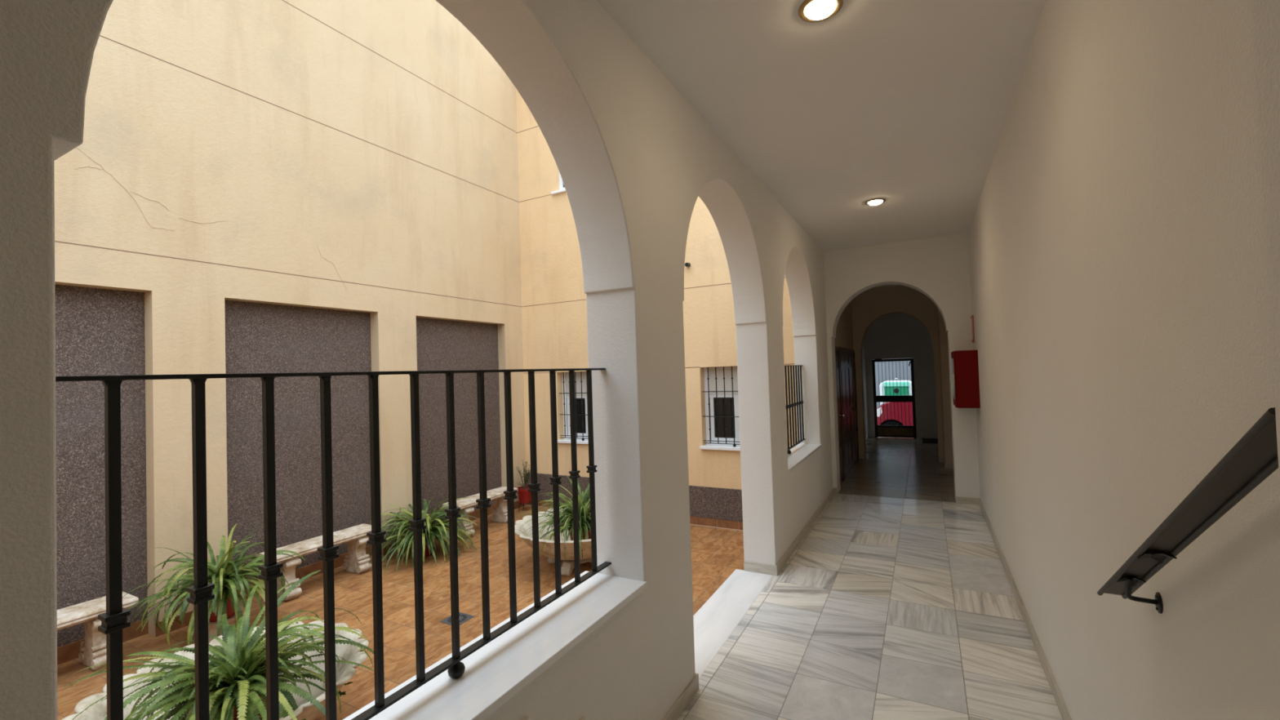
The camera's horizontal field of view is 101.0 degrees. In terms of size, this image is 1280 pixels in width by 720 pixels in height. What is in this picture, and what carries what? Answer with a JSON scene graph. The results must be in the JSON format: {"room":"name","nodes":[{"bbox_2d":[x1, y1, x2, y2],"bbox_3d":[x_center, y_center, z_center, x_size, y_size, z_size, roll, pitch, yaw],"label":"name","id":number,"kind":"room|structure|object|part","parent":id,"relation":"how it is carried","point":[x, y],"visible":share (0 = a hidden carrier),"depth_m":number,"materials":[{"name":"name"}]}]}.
{"room":"arcaded corridor","nodes":[
{"label":"arcaded corridor","id":0,"kind":"room"},
{"bbox_2d":[53,0,526,665],"bbox_3d":[-4.151,-1.244,4.743,0.512,7.433,9.398,-3,-2,28],"label":"wall","id":1,"kind":"structure","parent":0,"point":[251,186],"depth_m":5.30,"materials":[{"name":"beige paint"}]},
{"bbox_3d":[-4.492,0.844,3.732,0.006,2.834,1.536,-3,-2,28],"label":"dark panel","id":2,"kind":"part","parent":1,"relation":"part of","materials":[{"name":"stone"}]},
{"bbox_3d":[-4.441,2.197,3.696,0.012,0.125,1.536,-3,-2,28],"label":"skirting","id":3,"kind":"part","parent":1,"relation":"part of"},
{"bbox_3d":[-3.828,2.205,4.532,0.012,0.110,0.516,-3,-2,28],"label":"skirting","id":4,"kind":"part","parent":1,"relation":"part of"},
{"bbox_3d":[-3.517,0.855,5.540,0.006,2.834,1.538,-3,-2,28],"label":"dark panel","id":5,"kind":"part","parent":1,"relation":"part of","materials":[{"name":"stone"}]},
{"bbox_3d":[-3.467,2.208,5.505,0.012,0.125,1.538,-3,-2,28],"label":"skirting","id":6,"kind":"part","parent":1,"relation":"part of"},
{"bbox_3d":[-2.851,2.216,6.345,0.012,0.110,0.524,-3,-2,28],"label":"skirting","id":7,"kind":"part","parent":1,"relation":"part of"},
{"bbox_3d":[-2.526,0.866,7.380,0.006,2.834,1.593,-3,-2,28],"label":"dark panel","id":8,"kind":"part","parent":1,"relation":"part of","materials":[{"name":"stone"}]},
{"bbox_3d":[-2.475,2.220,7.345,0.012,0.125,1.593,-3,-2,28],"label":"skirting","id":9,"kind":"part","parent":1,"relation":"part of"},
{"bbox_3d":[-1.876,2.227,8.153,0.012,0.110,0.398,-3,-2,28],"label":"skirting","id":10,"kind":"part","parent":1,"relation":"part of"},
{"bbox_2d":[57,505,744,719],"bbox_3d":[-2.180,2.285,3.545,4.642,0.200,9.198,-3,-2,28],"label":"floor","id":11,"kind":"structure","parent":0,"point":[717,553],"depth_m":4.85,"materials":[{"name":"ceramic"}]},
{"bbox_2d":[57,591,138,671],"bbox_3d":[-4.182,2.026,3.593,0.305,0.445,1.080,-3,-2,28],"label":"stone bench","id":12,"kind":"object","parent":11,"relation":"on","point":[93,649],"visible":0.63,"depth_m":3.83,"materials":[{"name":"white stone"}]},
{"bbox_3d":[-4.010,2.063,3.909,0.270,0.375,0.110,-3,-2,28],"label":"leg","id":13,"kind":"part","parent":12,"relation":"part of","materials":[{"name":"stone"}]},
{"bbox_3d":[-4.188,1.839,3.598,0.305,0.070,1.080,-3,-2,28],"label":"seat","id":14,"kind":"part","parent":12,"relation":"part of","materials":[{"name":"stone"}]},
{"bbox_2d":[122,524,304,647],"bbox_3d":[-3.423,1.813,4.272,1.069,0.822,1.147,-2,-1,-12],"label":"potted fern","id":15,"kind":"object","parent":11,"relation":"on","point":[228,580],"visible":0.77,"depth_m":4.12,"materials":[{"name":"green plant"}]},
{"bbox_2d":[208,590,238,622],"bbox_3d":[-3.389,1.960,4.268,0.265,0.240,0.265,-3,-2,28],"label":"pot","id":16,"kind":"object","parent":15,"relation":"on","point":[230,613],"depth_m":4.22,"materials":[{"name":"red ceramic"}]},
{"bbox_2d":[62,620,368,719],"bbox_3d":[-2.196,1.939,2.842,1.310,0.460,1.321,-3,-2,41],"label":"stone planter","id":17,"kind":"object","parent":11,"relation":"on","point":[344,672],"visible":0.35,"depth_m":3.02,"materials":[{"name":"white stone"}]},
{"bbox_2d":[64,569,373,719],"bbox_3d":[-2.076,1.628,2.733,1.276,0.714,1.315,-1,-2,-38],"label":"potted fern","id":18,"kind":"object","parent":17,"relation":"in","point":[237,668],"visible":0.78,"depth_m":2.65,"materials":[{"name":"green plant"}]},
{"bbox_2d":[210,693,265,719],"bbox_3d":[-2.087,1.850,2.727,0.306,0.270,0.306,-3,-2,28],"label":"pot","id":19,"kind":"object","parent":18,"relation":"on","point":[219,713],"depth_m":2.62,"materials":[{"name":"red plastic"}]},
{"bbox_2d":[208,613,236,644],"bbox_3d":[-3.383,2.159,4.264,0.250,0.160,0.250,-3,-2,28],"label":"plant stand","id":20,"kind":"object","parent":11,"relation":"on","point":[212,626],"visible":0.19,"depth_m":4.18,"materials":[{"name":"stone"}]},
{"bbox_2d":[255,523,372,600],"bbox_3d":[-3.206,2.036,5.340,0.305,0.445,1.080,-3,-2,28],"label":"stone bench","id":21,"kind":"object","parent":11,"relation":"on","point":[356,562],"visible":0.7,"depth_m":5.36,"materials":[{"name":"white stone"}]},
{"bbox_3d":[-3.376,2.069,5.022,0.270,0.375,0.110,-3,-2,28],"label":"leg","id":22,"kind":"part","parent":21,"relation":"part of","materials":[{"name":"stone"}]},
{"bbox_3d":[-3.212,1.849,5.344,0.305,0.070,1.080,-3,-2,28],"label":"seat","id":23,"kind":"part","parent":21,"relation":"part of","materials":[{"name":"stone"}]},
{"bbox_3d":[-3.034,2.073,5.656,0.270,0.375,0.110,-3,-2,28],"label":"leg","id":24,"kind":"part","parent":21,"relation":"part of","materials":[{"name":"stone"}]},
{"bbox_2d":[355,495,479,573],"bbox_3d":[-2.436,1.906,6.008,1.046,0.685,1.371,-3,-2,28],"label":"potted fern","id":25,"kind":"object","parent":11,"relation":"on","point":[437,530],"visible":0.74,"depth_m":5.96,"materials":[{"name":"green plant"}]},
{"bbox_2d":[412,537,435,556],"bbox_3d":[-2.503,2.154,6.107,0.265,0.200,0.265,-3,-2,28],"label":"pot","id":26,"kind":"object","parent":25,"relation":"on","point":[427,553],"depth_m":6.03,"materials":[{"name":"red ceramic"}]},
{"bbox_2d":[439,612,474,625],"bbox_3d":[-1.540,2.183,4.449,0.200,0.006,0.200,-3,-2,28],"label":"floor drain","id":27,"kind":"object","parent":11,"relation":"on","point":[464,617],"visible":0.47,"depth_m":4.45,"materials":[{"name":"silver metal"}]},
{"bbox_2d":[442,486,518,538],"bbox_3d":[-2.115,2.042,7.091,0.305,0.445,1.080,-3,-2,28],"label":"stone bench","id":28,"kind":"object","parent":11,"relation":"on","point":[500,514],"visible":0.67,"depth_m":7.12,"materials":[{"name":"white stone"}]},
{"bbox_3d":[-2.284,2.075,6.774,0.270,0.375,0.110,-3,-2,28],"label":"leg","id":29,"kind":"part","parent":28,"relation":"part of","materials":[{"name":"stone"}]},
{"bbox_3d":[-2.120,1.855,7.096,0.305,0.070,1.080,-3,-2,28],"label":"seat","id":30,"kind":"part","parent":28,"relation":"part of","materials":[{"name":"stone"}]},
{"bbox_3d":[-1.943,2.079,7.407,0.270,0.375,0.110,-3,-2,28],"label":"leg","id":31,"kind":"part","parent":28,"relation":"part of","materials":[{"name":"stone"}]},
{"bbox_2d":[514,506,591,576],"bbox_3d":[-0.661,1.956,5.650,1.375,0.460,1.363,-2,-1,-10],"label":"stone basin","id":32,"kind":"object","parent":11,"relation":"on","point":[568,565],"visible":0.39,"depth_m":5.31,"materials":[{"name":"white stone"}]},
{"bbox_2d":[515,475,591,559],"bbox_3d":[-0.641,1.593,5.507,1.224,0.821,1.377,-3,-2,41],"label":"potted fern","id":33,"kind":"object","parent":32,"relation":"in","point":[584,522],"visible":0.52,"depth_m":5.35,"materials":[{"name":"green plant"}]},
{"bbox_2d":[568,526,591,540],"bbox_3d":[-0.602,1.872,5.482,0.286,0.260,0.286,-3,-2,28],"label":"pot","id":34,"kind":"object","parent":33,"relation":"on","point":[584,531],"depth_m":5.38,"materials":[{"name":"red ceramic"}]},
{"bbox_3d":[-0.657,2.090,5.647,0.340,0.072,0.340,-1,-1,-26],"label":"stem","id":35,"kind":"part","parent":32,"relation":"part of","materials":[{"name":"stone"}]},
{"bbox_3d":[-1.739,2.215,7.968,0.231,0.119,0.227,-3,-2,28],"label":"wire plant stand","id":36,"kind":"object","parent":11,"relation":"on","visible":0},
{"bbox_2d":[513,461,531,503],"bbox_3d":[-1.777,1.834,8.006,0.360,0.644,0.289,-1,-1,-19],"label":"potted shrub","id":37,"kind":"object","parent":36,"relation":"on","point":[524,495],"visible":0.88,"depth_m":7.94,"materials":[{"name":"green plant"}]},
{"bbox_2d":[516,485,531,503],"bbox_3d":[-1.742,2.045,7.993,0.255,0.220,0.255,-3,-2,28],"label":"pot","id":38,"kind":"object","parent":37,"relation":"on","point":[524,495],"depth_m":7.91,"materials":[{"name":"red plastic"}]},
{"bbox_2d":[0,0,853,719],"bbox_3d":[0.718,0.258,3.917,0.260,3.920,12.580,-3,-2,28],"label":"wall","id":39,"kind":"structure","parent":0,"point":[633,158],"depth_m":2.31,"materials":[{"name":"white paint"}]},
{"bbox_2d":[342,570,646,719],"bbox_3d":[-0.526,0.973,1.583,0.319,0.028,1.754,-3,-2,28],"label":"window sill","id":40,"kind":"structure","parent":39,"relation":"on","point":[495,673],"depth_m":1.71,"materials":[{"name":"white stone"}]},
{"bbox_2d":[55,368,611,719],"bbox_3d":[-0.567,0.496,1.618,0.051,0.929,1.755,-3,-2,28],"label":"iron railing","id":41,"kind":"object","parent":40,"relation":"on","point":[114,620],"visible":1,"depth_m":1.37,"materials":[{"name":"black metal"}]},
{"bbox_3d":[-0.582,0.036,1.628,0.030,0.009,1.755,-3,-2,28],"label":"rail","id":42,"kind":"part","parent":41,"relation":"part of","materials":[{"name":"black metal"}]},
{"bbox_3d":[-0.554,0.907,1.608,0.032,0.008,1.755,-3,-2,28],"label":"rail","id":43,"kind":"part","parent":41,"relation":"part of","materials":[{"name":"black metal"}]},
{"bbox_2d":[521,715,528,719],"bbox_3d":[-0.366,1.137,1.544,0.014,0.122,0.122,-3,-2,28],"label":"wall plate","id":44,"kind":"object","parent":39,"relation":"attached to","point":[526,717],"visible":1,"depth_m":1.59,"materials":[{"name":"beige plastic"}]},
{"bbox_2d":[662,674,697,719],"bbox_3d":[-0.856,1.653,0.595,0.012,0.078,4.852,-3,-2,28],"label":"baseboard","id":45,"kind":"structure","parent":39,"relation":"attached to","point":[678,707],"depth_m":2.56,"materials":[{"name":"grey stone"}]},
{"bbox_2d":[693,568,773,678],"bbox_3d":[0.533,1.734,3.552,0.307,0.036,1.672,-3,-2,28],"label":"threshold","id":46,"kind":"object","parent":39,"relation":"attached to","point":[717,618],"depth_m":3.59,"materials":[{"name":"white stone"}]},
{"bbox_2d":[698,575,780,691],"bbox_3d":[0.694,1.724,3.465,0.059,0.031,1.672,-3,-2,28],"label":"trim","id":47,"kind":"structure","parent":39,"relation":"attached to","point":[716,662],"depth_m":3.25,"materials":[{"name":"stone"}]},
{"bbox_2d":[743,560,777,575],"bbox_3d":[0.972,1.680,4.259,0.271,0.078,0.012,-3,-2,28],"label":"baseboard","id":48,"kind":"object","parent":39,"relation":"attached to","point":[768,569],"visible":1,"depth_m":4.25,"materials":[{"name":"grey stone"}]},
{"bbox_2d":[786,443,821,471],"bbox_3d":[1.586,0.997,5.501,0.319,0.028,1.649,-3,-2,28],"label":"window sill","id":49,"kind":"structure","parent":39,"relation":"on","point":[800,452],"depth_m":5.54,"materials":[{"name":"white stone"}]},
{"bbox_2d":[784,364,805,453],"bbox_3d":[1.547,0.520,5.540,0.051,0.929,1.755,-3,-2,28],"label":"iron railing","id":50,"kind":"object","parent":49,"relation":"on","point":[797,440],"visible":0.58,"depth_m":5.86,"materials":[{"name":"black metal"}]},
{"bbox_3d":[1.560,0.931,5.531,0.032,0.008,1.755,-3,-2,28],"label":"rail","id":51,"kind":"part","parent":50,"relation":"part of","materials":[{"name":"black metal"}]},
{"bbox_2d":[775,487,834,575],"bbox_3d":[1.799,1.683,5.521,0.012,0.078,2.995,-3,-2,28],"label":"baseboard","id":52,"kind":"structure","parent":39,"relation":"attached to","point":[790,550],"depth_m":5.07,"materials":[{"name":"grey stone"}]},
{"bbox_2d":[835,346,844,483],"bbox_3d":[2.798,0.771,7.382,0.076,1.925,0.540,-3,-2,28],"label":"door","id":53,"kind":"structure","parent":39,"relation":"in","point":[840,415],"depth_m":7.48,"materials":[{"name":"brown wood"}]},
{"bbox_2d":[839,346,858,479],"bbox_3d":[3.398,0.778,8.496,0.076,1.925,1.850,-3,-2,28],"label":"door","id":54,"kind":"structure","parent":39,"relation":"in","point":[847,360],"depth_m":8.40,"materials":[{"name":"brown wood"}]},
{"bbox_2d":[858,453,864,458],"bbox_3d":[3.908,1.705,9.327,0.113,0.078,0.012,-3,-2,28],"label":"baseboard","id":55,"kind":"structure","parent":39,"relation":"attached to","point":[860,455],"depth_m":9.32,"materials":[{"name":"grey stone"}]},
{"bbox_2d":[515,88,797,530],"bbox_3d":[0.003,-1.310,7.573,4.342,7.433,0.376,-3,-2,28],"label":"wall","id":56,"kind":"structure","parent":0,"point":[554,303],"depth_m":7.92,"materials":[{"name":"beige paint"}]},
{"bbox_2d":[551,172,566,195],"bbox_3d":[-0.907,-3.148,7.919,1.002,1.185,0.150,-3,-2,28],"label":"window","id":57,"kind":"structure","parent":56,"relation":"in","point":[562,188],"depth_m":8.07,"materials":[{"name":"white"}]},
{"bbox_3d":[-0.903,-2.575,7.879,1.002,0.038,0.090,-3,-2,28],"label":"sill","id":58,"kind":"part","parent":57,"relation":"part of","materials":[{"name":"white stone"}]},
{"bbox_3d":[-0.860,-3.167,7.925,0.879,1.149,0.035,-3,-2,28],"label":"frame","id":59,"kind":"part","parent":57,"relation":"part of","materials":[{"name":"white"}]},
{"bbox_2d":[559,372,570,438],"bbox_3d":[-1.134,0.687,8.031,0.191,0.990,0.043,-3,-2,28],"label":"window grille","id":60,"kind":"object","parent":56,"relation":"in","point":[563,382],"depth_m":8.04,"materials":[{"name":"black metal"}]},
{"bbox_2d":[557,371,588,444],"bbox_3d":[-0.828,0.704,7.909,0.933,1.070,0.250,-3,-2,28],"label":"window","id":61,"kind":"structure","parent":56,"relation":"in","point":[578,379],"depth_m":8.06,"materials":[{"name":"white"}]},
{"bbox_3d":[-0.826,1.220,7.871,0.933,0.038,0.190,-3,-2,28],"label":"sill","id":62,"kind":"part","parent":61,"relation":"part of","materials":[{"name":"white stone"}]},
{"bbox_2d":[565,371,586,396],"bbox_3d":[-0.799,0.360,7.991,0.775,0.376,0.010,-3,-2,28],"label":"roller shutter","id":63,"kind":"object","parent":61,"relation":"attached to","point":[578,379],"depth_m":8.06,"materials":[{"name":"white plastic"}]},
{"bbox_3d":[-0.783,0.861,7.980,0.759,0.567,0.019,-3,-2,28],"label":"sash","id":64,"kind":"part","parent":61,"relation":"part of","materials":[{"name":"white wood"}]},
{"bbox_2d":[574,371,588,440],"bbox_3d":[-0.864,0.686,7.886,0.213,1.024,0.043,-3,-2,28],"label":"window grille","id":65,"kind":"object","parent":61,"relation":"attached to","point":[576,415],"depth_m":7.89,"materials":[{"name":"black metal"}]},
{"bbox_2d":[684,262,690,266],"bbox_3d":[0.636,-1.265,7.013,0.056,0.064,0.086,-3,-2,28],"label":"pipe","id":66,"kind":"object","parent":56,"relation":"attached to","point":[686,264],"visible":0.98,"depth_m":6.98,"materials":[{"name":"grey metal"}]},
{"bbox_2d":[699,365,740,450],"bbox_3d":[1.231,0.614,6.800,0.930,1.070,0.250,-3,-2,28],"label":"window","id":67,"kind":"structure","parent":56,"relation":"in","point":[727,370],"depth_m":6.96,"materials":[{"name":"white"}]},
{"bbox_3d":[1.233,1.129,6.761,0.930,0.038,0.190,-3,-2,28],"label":"sill","id":68,"kind":"part","parent":67,"relation":"part of","materials":[{"name":"white stone"}]},
{"bbox_2d":[702,366,740,446],"bbox_3d":[1.213,0.596,6.767,0.884,1.030,0.043,-3,-2,28],"label":"window grille","id":69,"kind":"object","parent":67,"relation":"attached to","point":[708,378],"visible":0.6,"depth_m":6.85,"materials":[{"name":"black metal"}]},
{"bbox_2d":[708,366,737,395],"bbox_3d":[1.260,0.270,6.881,0.772,0.376,0.010,-3,-2,28],"label":"roller shutter","id":70,"kind":"object","parent":67,"relation":"attached to","point":[727,370],"depth_m":6.97,"materials":[{"name":"white plastic"}]},
{"bbox_3d":[1.276,0.771,6.870,0.756,0.567,0.019,-3,-2,28],"label":"sash","id":71,"kind":"part","parent":67,"relation":"part of","materials":[{"name":"white wood"}]},
{"bbox_2d":[595,0,1045,251],"bbox_3d":[0.891,-1.578,2.210,2.005,0.200,9.920,-3,-2,28],"label":"ceiling","id":72,"kind":"structure","parent":0,"point":[906,104],"depth_m":2.90,"materials":[{"name":"white paint"}]},
{"bbox_2d":[798,0,843,22],"bbox_3d":[0.754,-1.459,2.204,0.176,0.030,0.176,-3,-2,28],"label":"recessed light","id":73,"kind":"object","parent":72,"relation":"in","point":[810,11],"visible":1,"depth_m":2.19,"materials":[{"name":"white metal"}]},
{"bbox_2d":[864,198,885,205],"bbox_3d":[2.161,-1.442,4.846,0.176,0.030,0.176,-3,-2,28],"label":"recessed light","id":74,"kind":"object","parent":72,"relation":"in","point":[876,201],"visible":1,"depth_m":4.81,"materials":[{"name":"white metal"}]},
{"bbox_2d":[862,338,868,440],"bbox_3d":[4.454,0.265,11.037,0.255,3.000,2.940,-3,-2,28],"label":"wall","id":75,"kind":"structure","parent":0,"point":[863,349],"depth_m":11.83,"materials":[{"name":"white paint"}]},
{"bbox_2d":[677,436,1062,719],"bbox_3d":[2.596,1.755,4.781,2.500,0.150,16.100,-3,-2,28],"label":"floor","id":76,"kind":"structure","parent":0,"point":[886,608],"depth_m":3.37,"materials":[{"name":"stone"}]},
{"bbox_2d":[851,284,944,458],"bbox_3d":[4.678,0.213,9.088,2.600,3.000,0.280,-3,-2,28],"label":"arch","id":77,"kind":"object","parent":76,"relation":"on","point":[871,304],"visible":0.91,"depth_m":9.15,"materials":[{"name":"paint"}]},
{"bbox_2d":[938,457,944,462],"bbox_3d":[4.996,1.657,8.741,0.077,0.078,0.012,-3,-2,28],"label":"baseboard","id":78,"kind":"structure","parent":77,"relation":"attached to","point":[940,460],"depth_m":8.74,"materials":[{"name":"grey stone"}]},
{"bbox_2d":[922,438,937,443],"bbox_3d":[6.157,1.709,11.184,0.300,0.015,0.650,-3,-2,28],"label":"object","id":79,"kind":"object","parent":76,"relation":"on","point":[924,440],"visible":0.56,"depth_m":11.14,"materials":[{"name":"black rubber"}]},
{"bbox_2d":[937,307,953,463],"bbox_3d":[5.245,0.177,8.322,0.873,3.000,0.570,-3,-2,28],"label":"wall block","id":80,"kind":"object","parent":76,"relation":"on","point":[943,335],"visible":0.21,"depth_m":8.25,"materials":[{"name":"paint"}]},
{"bbox_2d":[944,463,953,468],"bbox_3d":[5.038,1.641,8.094,0.635,0.078,0.012,-3,-2,28],"label":"baseboard","id":81,"kind":"structure","parent":80,"relation":"attached to","point":[946,465],"depth_m":8.21,"materials":[{"name":"grey stone"}]},
{"bbox_2d":[872,284,899,288],"bbox_3d":[4.807,-1.386,9.352,2.700,0.200,5.990,-3,-2,28],"label":"ceiling","id":82,"kind":"structure","parent":0,"point":[882,285],"depth_m":9.08,"materials":[{"name":"white paint"}]},
{"bbox_2d":[864,313,937,438],"bbox_3d":[6.079,0.182,11.797,2.500,3.300,0.260,-3,-2,28],"label":"wall","id":83,"kind":"structure","parent":0,"point":[893,335],"depth_m":11.70,"materials":[{"name":"white paint"}]},
{"bbox_2d":[871,358,916,438],"bbox_3d":[5.704,0.853,11.855,0.837,1.785,0.074,-3,-2,28],"label":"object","id":84,"kind":"object","parent":83,"relation":"attached to","point":[893,380],"visible":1,"depth_m":11.86,"materials":[{"name":"black metal"}]},
{"bbox_3d":[5.698,0.416,11.879,0.727,0.770,0.003,-3,-2,28],"label":"glass pane","id":85,"kind":"part","parent":84,"relation":"part of","materials":[{"name":"white"}]},
{"bbox_3d":[5.711,0.873,11.866,0.727,0.145,0.048,-3,-2,28],"label":"lock rail","id":86,"kind":"part","parent":84,"relation":"part of","materials":[{"name":"black metal"}]},
{"bbox_3d":[5.723,1.208,11.861,0.727,0.525,0.003,-3,-2,28],"label":"glass pane","id":87,"kind":"part","parent":84,"relation":"part of","materials":[{"name":"white"}]},
{"bbox_3d":[5.731,1.490,11.852,0.727,0.040,0.040,-3,-2,28],"label":"rail","id":88,"kind":"part","parent":84,"relation":"part of","materials":[{"name":"black metal"}]},
{"bbox_3d":[5.734,1.602,11.850,0.727,0.185,0.020,-3,-2,28],"label":"kick panel","id":89,"kind":"part","parent":84,"relation":"part of","materials":[{"name":"brown metal"}]},
{"bbox_2d":[823,233,980,500],"bbox_3d":[3.410,0.144,6.528,3.400,3.400,0.290,-3,-2,28],"label":"wall","id":90,"kind":"structure","parent":0,"point":[938,268],"depth_m":6.35,"materials":[{"name":"white paint"}]},
{"bbox_2d":[834,487,837,493],"bbox_3d":[2.530,1.690,6.821,0.041,0.078,0.012,-3,-2,28],"label":"baseboard","id":91,"kind":"structure","parent":90,"relation":"attached to","point":[835,488],"depth_m":6.82,"materials":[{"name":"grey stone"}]},
{"bbox_2d":[955,496,979,505],"bbox_3d":[3.806,1.634,6.134,0.230,0.078,0.012,-3,-2,28],"label":"baseboard","id":92,"kind":"structure","parent":90,"relation":"attached to","point":[959,500],"depth_m":6.13,"materials":[{"name":"grey stone"}]},
{"bbox_2d":[968,0,1279,719],"bbox_3d":[2.559,0.122,3.357,0.300,3.450,6.300,-3,-2,28],"label":"wall","id":93,"kind":"structure","parent":0,"point":[1118,279],"depth_m":1.46,"materials":[{"name":"white paint"}]},
{"bbox_2d":[951,350,980,408],"bbox_3d":[3.628,0.207,5.904,0.238,0.620,0.540,-3,-2,28],"label":"upper cabinet","id":94,"kind":"object","parent":93,"relation":"attached to","point":[965,367],"visible":1,"depth_m":5.67,"materials":[{"name":"red metal"}]},
{"bbox_3d":[3.534,0.207,5.955,0.004,0.450,0.430,-3,-2,28],"label":"glass pane","id":95,"kind":"part","parent":94,"relation":"part of","materials":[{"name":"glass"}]},
{"bbox_3d":[3.542,0.211,5.951,0.014,0.612,0.536,-3,-2,28],"label":"door","id":96,"kind":"part","parent":94,"relation":"part of","materials":[{"name":"red metal"}]},
{"bbox_2d":[970,315,974,342],"bbox_3d":[3.769,-0.351,5.980,0.020,0.300,0.200,-3,-2,28],"label":"wall sign","id":97,"kind":"object","parent":93,"relation":"attached to","point":[972,327],"visible":1,"depth_m":5.89,"materials":[{"name":"red"}]},
{"bbox_2d":[978,497,1071,719],"bbox_3d":[2.446,1.613,3.355,0.012,0.078,6.195,-3,-2,28],"label":"baseboard","id":98,"kind":"structure","parent":93,"relation":"attached to","point":[1062,708],"depth_m":3.08,"materials":[{"name":"grey stone"}]},
{"bbox_2d":[1097,407,1278,613],"bbox_3d":[1.110,0.360,1.072,0.103,0.593,0.906,-3,-2,28],"label":"handrail","id":99,"kind":"object","parent":93,"relation":"attached to","point":[1254,457],"visible":1,"depth_m":0.95,"materials":[{"name":"grey metal"}]},
{"bbox_2d":[1250,0,1279,484],"bbox_3d":[0.189,0.097,-0.940,0.400,3.450,3.525,-3,-2,28],"label":"wall","id":100,"kind":"structure","parent":0,"point":[1265,14],"depth_m":0.69,"materials":[{"name":"white paint"}]}
]}

